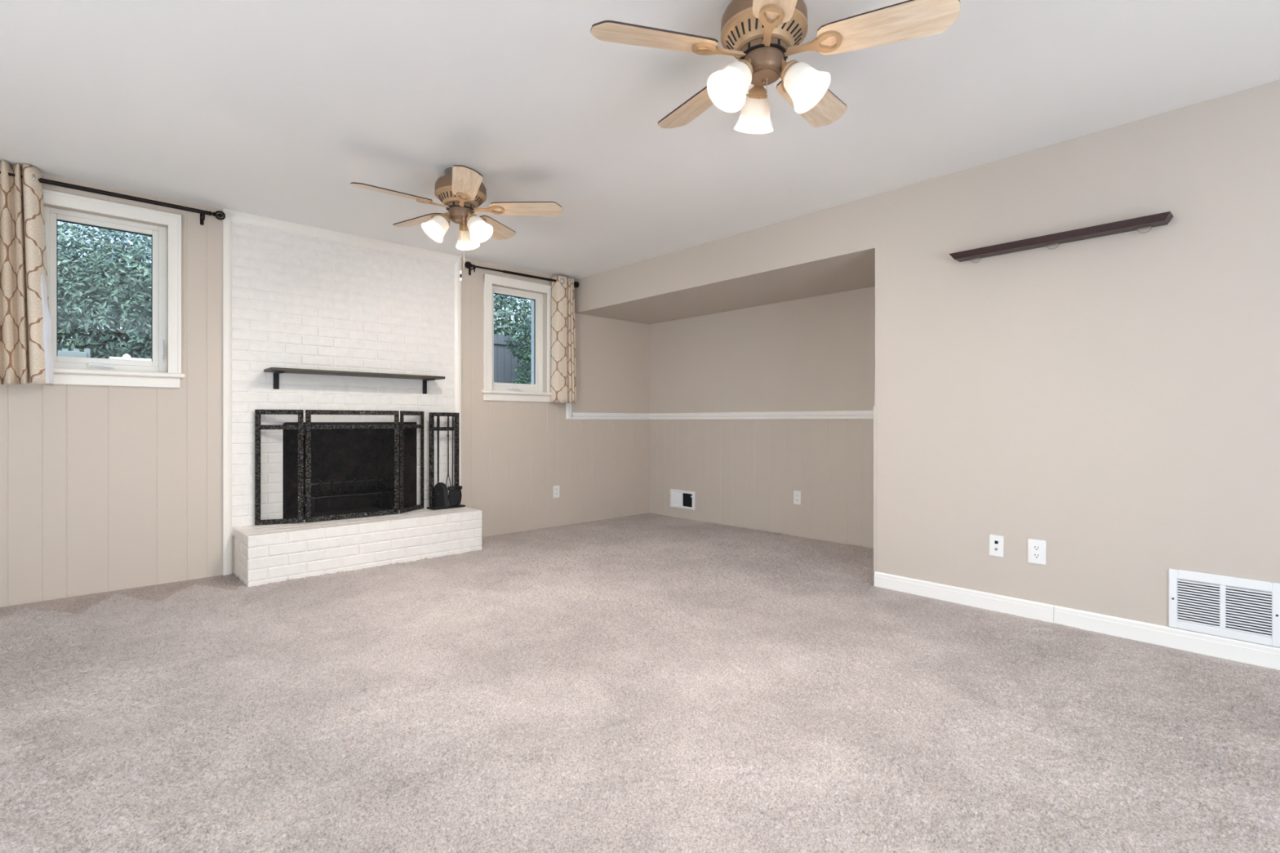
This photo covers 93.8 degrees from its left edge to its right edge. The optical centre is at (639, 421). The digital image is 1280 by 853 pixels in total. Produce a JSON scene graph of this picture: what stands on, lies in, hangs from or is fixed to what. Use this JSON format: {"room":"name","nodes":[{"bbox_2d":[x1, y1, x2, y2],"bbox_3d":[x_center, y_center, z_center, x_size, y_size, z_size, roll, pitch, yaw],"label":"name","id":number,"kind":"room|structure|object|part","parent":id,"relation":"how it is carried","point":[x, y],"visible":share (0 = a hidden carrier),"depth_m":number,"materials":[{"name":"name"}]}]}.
{"room":"empty living room","nodes":[
{"label":"empty living room","id":0,"kind":"room"},
{"bbox_2d":[0,173,648,607],"bbox_3d":[-2.577,-0.187,4.165,7.138,2.374,0.220,0,0,-43],"label":"wall","id":1,"kind":"structure","parent":0,"point":[103,489],"depth_m":3.78,"materials":[{"name":"beige paint"}]},
{"bbox_2d":[29,188,185,388],"bbox_3d":[-3.179,-0.744,3.559,0.736,1.078,0.250,0,0,-43],"label":"window","id":2,"kind":"structure","parent":1,"relation":"in","point":[71,371],"depth_m":3.61,"materials":[{"name":"white paint"}]},
{"bbox_3d":[-3.174,-0.327,3.526,0.123,0.030,0.037,0,0,-43],"label":"crank handle","id":3,"kind":"part","parent":2,"relation":"part of","materials":[{"name":"white plastic"}]},
{"bbox_3d":[-3.192,-0.760,3.580,0.485,0.847,0.052,0,0,-43],"label":"sash","id":4,"kind":"part","parent":2,"relation":"part of","materials":[{"name":"white plastic"}]},
{"bbox_3d":[-3.196,-0.753,3.584,0.569,0.917,0.080,0,0,-43],"label":"frame","id":5,"kind":"part","parent":2,"relation":"part of","materials":[{"name":"white plastic"}]},
{"bbox_3d":[-2.971,-0.440,3.723,0.018,0.140,0.026,0,0,-43],"label":"lock lever","id":6,"kind":"part","parent":2,"relation":"part of","materials":[{"name":"white plastic"}]},
{"bbox_2d":[0,171,225,225],"bbox_3d":[-3.412,-1.293,3.153,2.035,0.089,0.114,0,0,-43],"label":"curtain rod","id":7,"kind":"object","parent":1,"relation":"attached to","point":[202,212],"visible":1,"depth_m":3.52,"materials":[{"name":"black metal"}]},
{"bbox_3d":[-3.424,-1.310,3.103,1.950,0.017,0.015,0,0,-43],"label":"rod","id":8,"kind":"part","parent":7,"relation":"part of","materials":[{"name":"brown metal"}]},
{"bbox_2d":[0,160,53,386],"bbox_3d":[-3.533,-0.780,3.000,0.851,1.172,0.098,0,0,-43],"label":"curtain","id":9,"kind":"object","parent":7,"relation":"hanging from","point":[26,354],"visible":1,"depth_m":3.20,"materials":[{"name":"fabric"}]},
{"bbox_3d":[-2.990,-1.309,3.510,0.750,0.025,0.025,0,0,-43],"label":"rod","id":10,"kind":"part","parent":7,"relation":"part of","materials":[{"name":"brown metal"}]},
{"bbox_2d":[222,208,461,575],"bbox_3d":[-2.102,-0.187,4.444,1.649,2.374,0.024,0,0,-43],"label":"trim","id":11,"kind":"structure","parent":1,"relation":"attached to","point":[230,215],"depth_m":3.91,"materials":[{"name":"white paint"}]},
{"bbox_2d":[480,273,551,402],"bbox_3d":[-1.151,-0.724,5.462,0.750,1.093,0.250,0,0,-43],"label":"window","id":12,"kind":"structure","parent":1,"relation":"in","point":[492,391],"depth_m":5.44,"materials":[{"name":"white paint"}]},
{"bbox_3d":[-1.137,-0.299,5.436,0.123,0.030,0.037,0,0,-43],"label":"crank handle","id":13,"kind":"part","parent":12,"relation":"part of","materials":[{"name":"white plastic"}]},
{"bbox_3d":[-1.156,-0.741,5.490,0.501,0.863,0.052,0,0,-43],"label":"sash","id":14,"kind":"part","parent":12,"relation":"part of","materials":[{"name":"white plastic"}]},
{"bbox_3d":[-1.160,-0.734,5.494,0.585,0.933,0.080,0,0,-43],"label":"frame","id":15,"kind":"part","parent":12,"relation":"part of","materials":[{"name":"white plastic"}]},
{"bbox_2d":[464,261,578,287],"bbox_3d":[-1.041,-1.287,5.377,1.176,0.100,0.114,0,0,-43],"label":"curtain rod","id":16,"kind":"object","parent":1,"relation":"attached to","point":[468,265],"visible":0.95,"depth_m":5.23,"materials":[{"name":"black metal"}]},
{"bbox_3d":[-1.015,-1.303,5.362,1.025,0.028,0.016,0,0,-43],"label":"rod","id":17,"kind":"part","parent":16,"relation":"part of","materials":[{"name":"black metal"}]},
{"bbox_3d":[-0.966,-1.304,5.409,0.610,0.030,0.023,0,0,-43],"label":"rod","id":18,"kind":"part","parent":16,"relation":"part of","materials":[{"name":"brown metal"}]},
{"bbox_2d":[550,275,576,404],"bbox_3d":[-0.709,-0.759,5.647,0.259,1.186,0.098,0,0,-37],"label":"curtain","id":19,"kind":"object","parent":16,"relation":"hanging from","point":[563,388],"visible":1,"depth_m":5.60,"materials":[{"name":"fabric"}]},
{"bbox_2d":[553,485,559,497],"bbox_3d":[-0.793,0.670,5.682,0.070,0.115,0.008,0,0,-43],"label":"wall outlet","id":20,"kind":"object","parent":1,"relation":"attached to","point":[556,488],"visible":1,"depth_m":5.68,"materials":[{"name":"white plastic"}]},
{"bbox_2d":[0,512,1279,852],"bbox_3d":[0.060,1.000,1.353,7.138,0.028,7.491,0,0,-43],"label":"floor","id":21,"kind":"structure","parent":0,"point":[649,682],"depth_m":2.02,"materials":[{"name":"carpet"}]},
{"bbox_2d":[231,221,482,586],"bbox_3d":[-2.134,-0.169,4.478,1.577,2.410,0.969,0,0,-43],"label":"fireplace","id":22,"kind":"object","parent":21,"relation":"on","point":[300,301],"depth_m":4.34,"materials":[{"name":"brick"}]},
{"bbox_3d":[-2.399,0.632,4.386,0.022,0.130,0.022,0,0,-43],"label":"leg","id":23,"kind":"part","parent":22,"relation":"part of","materials":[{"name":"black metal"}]},
{"bbox_2d":[254,409,424,524],"bbox_3d":[-2.091,0.308,4.320,1.152,0.770,0.154,0,0,-43],"label":"fireplace screen","id":24,"kind":"object","parent":22,"relation":"on","point":[303,429],"visible":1,"depth_m":4.12,"materials":[{"name":"black metal"}]},
{"bbox_3d":[-2.428,0.308,4.030,0.284,0.770,0.013,0,0,-21],"label":"panel frame","id":25,"kind":"part","parent":24,"relation":"part of","materials":[{"name":"black metal"}]},
{"bbox_3d":[-2.046,0.308,4.288,0.623,0.770,0.013,0,0,-40],"label":"panel frame","id":26,"kind":"part","parent":24,"relation":"part of","materials":[{"name":"black metal"}]},
{"bbox_3d":[-1.760,0.308,4.632,0.013,0.770,0.278,0,0,16],"label":"panel frame","id":27,"kind":"part","parent":24,"relation":"part of","materials":[{"name":"black metal"}]},
{"bbox_3d":[-2.271,0.567,4.658,0.660,0.261,0.323,0,0,-43],"label":"fireplace grate","id":28,"kind":"part","parent":22,"relation":"part of","materials":[{"name":"black metal"}]},
{"bbox_3d":[-2.253,0.515,4.639,0.660,0.124,0.249,0,0,-43],"label":"rail","id":29,"kind":"part","parent":22,"relation":"part of","materials":[{"name":"black metal"}]},
{"bbox_2d":[263,367,444,394],"bbox_3d":[-2.034,-0.284,4.370,1.192,0.132,0.205,0,0,-43],"label":"mantel shelf","id":30,"kind":"object","parent":22,"relation":"attached to","point":[277,371],"visible":1,"depth_m":4.23,"materials":[{"name":"black metal"}]},
{"bbox_3d":[-2.127,0.632,4.914,0.022,0.130,0.022,0,0,-43],"label":"leg","id":31,"kind":"part","parent":22,"relation":"part of","materials":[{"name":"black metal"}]},
{"bbox_3d":[-1.991,0.632,4.769,0.022,0.130,0.022,0,0,-43],"label":"leg","id":32,"kind":"part","parent":22,"relation":"part of","materials":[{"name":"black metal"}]},
{"bbox_2d":[426,412,465,510],"bbox_3d":[-1.557,0.314,4.808,0.275,0.764,0.120,0,0,-43],"label":"stand","id":33,"kind":"object","parent":22,"relation":"on","point":[432,428],"visible":0.94,"depth_m":4.75,"materials":[{"name":"black metal"}]},
{"bbox_3d":[-1.648,0.307,4.732,0.036,0.751,0.023,0,0,-43],"label":"post","id":34,"kind":"part","parent":33,"relation":"part of","materials":[{"name":"black metal"}]},
{"bbox_2d":[436,416,438,480],"bbox_3d":[-1.615,0.310,4.797,0.028,0.717,0.016,0,0,-43],"label":"fireplace poker","id":35,"kind":"object","parent":33,"relation":"hanging from","point":[437,416],"visible":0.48,"depth_m":4.79,"materials":[{"name":"black metal"}]},
{"bbox_2d":[433,415,448,506],"bbox_3d":[-1.581,0.315,4.743,0.120,0.721,0.041,0,0,-43],"label":"shovel","id":36,"kind":"object","parent":33,"relation":"in","point":[440,490],"visible":1,"depth_m":4.74,"materials":[{"name":"black metal"}]},
{"bbox_3d":[-1.596,0.226,4.741,0.016,0.543,0.024,0,0,-43],"label":"handle","id":37,"kind":"part","parent":36,"relation":"part of","materials":[{"name":"black metal"}]},
{"bbox_2d":[445,416,451,486],"bbox_3d":[-1.559,0.315,4.849,0.079,0.725,0.018,0,0,-43],"label":"tongs","id":38,"kind":"object","parent":33,"relation":"on","point":[447,416],"visible":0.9,"depth_m":4.85,"materials":[{"name":"black metal"}]},
{"bbox_3d":[-1.555,0.201,4.854,0.018,0.497,0.018,0,0,-43],"label":"handle","id":39,"kind":"part","parent":38,"relation":"part of","materials":[{"name":"black metal"}]},
{"bbox_2d":[447,415,462,505],"bbox_3d":[-1.492,0.315,4.825,0.124,0.721,0.052,0,0,-43],"label":"brush","id":40,"kind":"object","parent":33,"relation":"hanging from","point":[455,495],"visible":1,"depth_m":4.81,"materials":[{"name":"black metal"}]},
{"bbox_3d":[-1.506,0.248,4.815,0.016,0.587,0.020,0,0,-43],"label":"handle","id":41,"kind":"part","parent":40,"relation":"part of","materials":[{"name":"black metal"}]},
{"bbox_3d":[-1.493,0.307,4.877,0.036,0.751,0.023,0,0,-43],"label":"post","id":42,"kind":"part","parent":33,"relation":"part of","materials":[{"name":"black metal"}]},
{"bbox_2d":[0,0,1279,279],"bbox_3d":[-0.309,-1.374,1.006,6.126,0.001,7.491,0,0,-43],"label":"ceiling","id":43,"kind":"structure","parent":0,"point":[268,108],"depth_m":2.55,"materials":[{"name":"white paint"}]},
{"bbox_2d":[350,164,562,281],"bbox_3d":[-1.028,-1.074,3.304,1.051,0.600,1.074,0,0,-43],"label":"ceiling fan","id":44,"kind":"object","parent":43,"relation":"hanging from","point":[461,190],"visible":1,"depth_m":3.27,"materials":[{"name":"brown wood"}]},
{"bbox_3d":[-1.278,-1.181,3.093,0.395,0.006,0.142,0,13,-38],"label":"blade","id":45,"kind":"part","parent":44,"relation":"part of","materials":[{"name":"brown wood"}]},
{"bbox_3d":[-1.296,-1.181,3.519,0.395,0.006,0.142,0,13,34],"label":"blade","id":46,"kind":"part","parent":44,"relation":"part of","materials":[{"name":"brown wood"}]},
{"bbox_3d":[-1.098,-1.058,3.254,0.136,0.104,0.136,43,-21,-24],"label":"lamp shade","id":47,"kind":"part","parent":44,"relation":"part of","materials":[{"name":"white glass"}]},
{"bbox_3d":[-0.994,-0.804,3.318,0.012,0.060,0.012,0,0,-43],"label":"chain pull","id":48,"kind":"part","parent":44,"relation":"part of","materials":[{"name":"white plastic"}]},
{"bbox_3d":[-0.959,-0.979,3.260,0.004,0.290,0.004,0,0,-43],"label":"pull chain","id":49,"kind":"part","parent":44,"relation":"part of","materials":[{"name":"silver metal"}]},
{"bbox_3d":[-0.868,-1.181,2.978,0.142,0.006,0.395,14,-5,-20],"label":"blade","id":50,"kind":"part","parent":44,"relation":"part of","materials":[{"name":"brown wood"}]},
{"bbox_3d":[-0.997,-1.058,3.441,0.136,0.104,0.136,0,38,-2],"label":"lamp shade","id":51,"kind":"part","parent":44,"relation":"part of","materials":[{"name":"white glass"}]},
{"bbox_3d":[-0.888,-1.061,3.261,0.069,0.083,0.069,-42,-18,22],"label":"light bulb","id":52,"kind":"part","parent":44,"relation":"part of","materials":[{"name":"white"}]},
{"bbox_3d":[-0.886,-1.058,3.260,0.136,0.104,0.136,-42,-18,22],"label":"lamp shade","id":53,"kind":"part","parent":44,"relation":"part of","materials":[{"name":"white glass"}]},
{"bbox_3d":[-0.896,-1.181,3.667,0.142,0.006,0.395,-14,-4,15],"label":"blade","id":54,"kind":"part","parent":44,"relation":"part of","materials":[{"name":"brown wood"}]},
{"bbox_3d":[-0.631,-1.181,3.333,0.395,0.006,0.142,0,-13,-2],"label":"blade","id":55,"kind":"part","parent":44,"relation":"part of","materials":[{"name":"brown wood"}]},
{"bbox_2d":[590,0,959,133],"bbox_3d":[0.410,-1.174,1.963,1.056,0.399,1.072,0,0,-43],"label":"ceiling fan","id":56,"kind":"object","parent":43,"relation":"hanging from","point":[761,34],"visible":1,"depth_m":1.85,"materials":[{"name":"brown wood"}]},
{"bbox_3d":[0.046,-1.181,1.847,0.395,0.006,0.142,0,13,-13],"label":"blade","id":57,"kind":"part","parent":56,"relation":"part of","materials":[{"name":"brown wood"}]},
{"bbox_3d":[0.210,-1.181,2.240,0.142,0.006,0.395,-15,8,-30],"label":"blade","id":58,"kind":"part","parent":56,"relation":"part of","materials":[{"name":"brown wood"}]},
{"bbox_3d":[0.294,-1.058,1.866,0.136,0.104,0.136,42,-20,-24],"label":"lamp shade","id":59,"kind":"part","parent":56,"relation":"part of","materials":[{"name":"white glass"}]},
{"bbox_3d":[0.296,-1.061,1.868,0.069,0.083,0.069,42,-20,-24],"label":"light bulb","id":60,"kind":"part","parent":56,"relation":"part of","materials":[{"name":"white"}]},
{"bbox_3d":[0.396,-1.058,2.053,0.136,0.104,0.136,0,38,-1],"label":"lamp shade","id":61,"kind":"part","parent":56,"relation":"part of","materials":[{"name":"white glass"}]},
{"bbox_3d":[0.369,-1.181,1.569,0.142,0.006,0.395,13,1,5],"label":"blade","id":62,"kind":"part","parent":56,"relation":"part of","materials":[{"name":"beige wood"}]},
{"bbox_3d":[0.504,-1.061,1.872,0.069,0.083,0.069,-42,-19,22],"label":"light bulb","id":63,"kind":"part","parent":56,"relation":"part of","materials":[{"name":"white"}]},
{"bbox_3d":[0.506,-1.058,1.871,0.136,0.104,0.136,-42,-19,22],"label":"lamp shade","id":64,"kind":"part","parent":56,"relation":"part of","materials":[{"name":"white glass"}]},
{"bbox_3d":[0.635,-1.181,2.205,0.142,0.006,0.395,-17,-11,40],"label":"blade","id":65,"kind":"part","parent":56,"relation":"part of","materials":[{"name":"brown wood"}]},
{"bbox_3d":[0.733,-1.181,1.790,0.395,0.006,0.142,0,-13,23],"label":"blade","id":66,"kind":"part","parent":56,"relation":"part of","materials":[{"name":"brown wood"}]},
{"bbox_2d":[574,248,875,324],"bbox_3d":[0.764,-1.052,5.080,1.012,0.001,3.017,0,0,-43],"label":"ceiling","id":67,"kind":"structure","parent":0,"point":[854,270],"depth_m":4.84,"materials":[{"name":"beige paint"}]},
{"bbox_2d":[648,286,875,548],"bbox_3d":[0.765,-0.026,5.080,1.014,2.052,3.017,0,0,-43],"label":"wall","id":68,"kind":"structure","parent":0,"point":[815,353],"depth_m":5.37,"materials":[{"name":"beige paint"}]},
{"bbox_2d":[670,488,694,510],"bbox_3d":[0.429,0.808,6.156,0.030,0.186,0.342,0,0,-43],"label":"air vent","id":69,"kind":"object","parent":68,"relation":"in","point":[679,499],"visible":1,"depth_m":6.15,"materials":[{"name":"white metal"}]},
{"bbox_2d":[565,402,873,419],"bbox_3d":[0.725,-0.159,5.043,1.118,0.283,3.017,0,0,-43],"label":"trim","id":70,"kind":"structure","parent":68,"relation":"attached to","point":[570,415],"depth_m":5.75,"materials":[{"name":"white paint"}]},
{"bbox_2d":[793,490,800,504],"bbox_3d":[1.361,0.663,5.177,0.008,0.115,0.070,0,0,-43],"label":"wall outlet","id":71,"kind":"object","parent":68,"relation":"attached to","point":[797,495],"visible":1,"depth_m":5.18,"materials":[{"name":"white plastic"}]},
{"bbox_2d":[574,80,1279,648],"bbox_3d":[1.925,-0.187,3.102,0.001,2.374,7.491,0,0,-43],"label":"wall","id":72,"kind":"structure","parent":0,"point":[1112,402],"depth_m":2.90,"materials":[{"name":"beige paint"}]},
{"bbox_2d":[873,406,876,571],"bbox_3d":[1.432,0.411,3.639,0.024,1.003,0.022,0,0,-43],"label":"trim","id":73,"kind":"structure","parent":72,"relation":"attached to","point":[874,407],"depth_m":3.63,"materials":[{"name":"beige paint"}]},
{"bbox_2d":[989,534,1004,557],"bbox_3d":[1.873,0.657,3.147,0.015,0.112,0.068,0,2,-43],"label":"cable jack plate","id":74,"kind":"object","parent":72,"relation":"attached to","point":[996,542],"visible":1,"depth_m":3.15,"materials":[{"name":"white plastic"}]},
{"bbox_2d":[1027,538,1046,564],"bbox_3d":[2.000,0.659,3.016,0.008,0.122,0.080,0,0,-43],"label":"wall outlet","id":75,"kind":"object","parent":72,"relation":"attached to","point":[1037,548],"visible":1,"depth_m":3.01,"materials":[{"name":"white plastic"}]},
{"bbox_2d":[1033,553,1039,558],"bbox_3d":[1.999,0.678,3.015,0.004,0.028,0.033,0,0,-43],"label":"receptacle","id":76,"kind":"object","parent":75,"relation":"attached to","point":[1035,555],"depth_m":3.01,"materials":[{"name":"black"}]},
{"bbox_2d":[1033,545,1039,551],"bbox_3d":[1.999,0.639,3.015,0.004,0.028,0.033,0,0,-43],"label":"receptacle","id":77,"kind":"object","parent":75,"relation":"attached to","point":[1036,548],"depth_m":3.01,"materials":[{"name":"white plastic"}]},
{"bbox_2d":[949,211,1173,262],"bbox_3d":[2.013,-0.876,2.939,0.095,0.057,0.902,0,0,-43],"label":"wall ledge","id":78,"kind":"object","parent":72,"relation":"attached to","point":[1138,224],"visible":1,"depth_m":2.86,"materials":[{"name":"brown wood"}]},
{"bbox_2d":[874,571,1279,670],"bbox_3d":[2.953,0.957,1.997,0.012,0.087,4.474,0,0,-43],"label":"baseboard","id":79,"kind":"structure","parent":72,"relation":"attached to","point":[1251,653],"depth_m":2.83,"materials":[{"name":"white paint"}]},
{"bbox_2d":[1168,568,1279,647],"bbox_3d":[2.458,0.782,2.525,0.011,0.258,0.344,0,0,-43],"label":"air vent","id":80,"kind":"object","parent":72,"relation":"in","point":[1246,610],"visible":1,"depth_m":2.52,"materials":[{"name":"white metal"}]},
{"label":"outside","id":81,"kind":"structure","parent":0,"visible":0},
{"label":"ground","id":82,"kind":"structure","parent":81,"visible":0},
{"bbox_2d":[57,348,90,357],"bbox_3d":[-6.076,0.235,5.517,1.485,1.930,0.061,0,0,-43],"label":"picket fence","id":83,"kind":"object","parent":82,"relation":"on","point":[86,353],"visible":0.16,"depth_m":5.93,"materials":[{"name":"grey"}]},
{"bbox_2d":[57,222,151,359],"bbox_3d":[-6.439,-0.616,7.103,3.634,3.640,2.347,0,0,-41],"label":"leafy tree","id":84,"kind":"object","parent":82,"relation":"on","point":[109,304],"visible":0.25,"depth_m":6.66,"materials":[{"name":"green plant"}]},
{"bbox_2d":[109,353,151,360],"bbox_3d":[-3.621,0.350,4.556,0.620,1.700,0.440,0,0,-43],"label":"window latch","id":85,"kind":"object","parent":82,"relation":"on","point":[126,357],"visible":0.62,"depth_m":4.43,"materials":[{"name":"white plastic"}]},
{"bbox_2d":[493,293,531,337],"bbox_3d":[-4.275,-1.513,19.682,4.278,5.432,2.680,0,0,-43],"label":"tree","id":86,"kind":"object","parent":82,"relation":"on","point":[506,322],"visible":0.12,"depth_m":18.67,"materials":[{"name":"green plant"}]},
{"bbox_2d":[493,333,531,383],"bbox_3d":[-2.366,-0.205,11.326,3.644,2.810,0.061,0,0,-43],"label":"fence","id":87,"kind":"object","parent":82,"relation":"on","point":[504,365],"visible":0.03,"depth_m":11.18,"materials":[{"name":"grey"}]},
{"bbox_3d":[-2.375,-1.465,11.303,3.600,0.090,0.039,0,0,-43],"label":"rail","id":88,"kind":"part","parent":87,"relation":"part of","materials":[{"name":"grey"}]},
{"bbox_2d":[503,320,531,384],"bbox_3d":[-1.611,-0.358,10.652,1.585,3.126,1.122,0,0,-7],"label":"shrub","id":89,"kind":"object","parent":82,"relation":"on","point":[523,379],"visible":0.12,"depth_m":10.40,"materials":[{"name":"green plant"}]}
]}

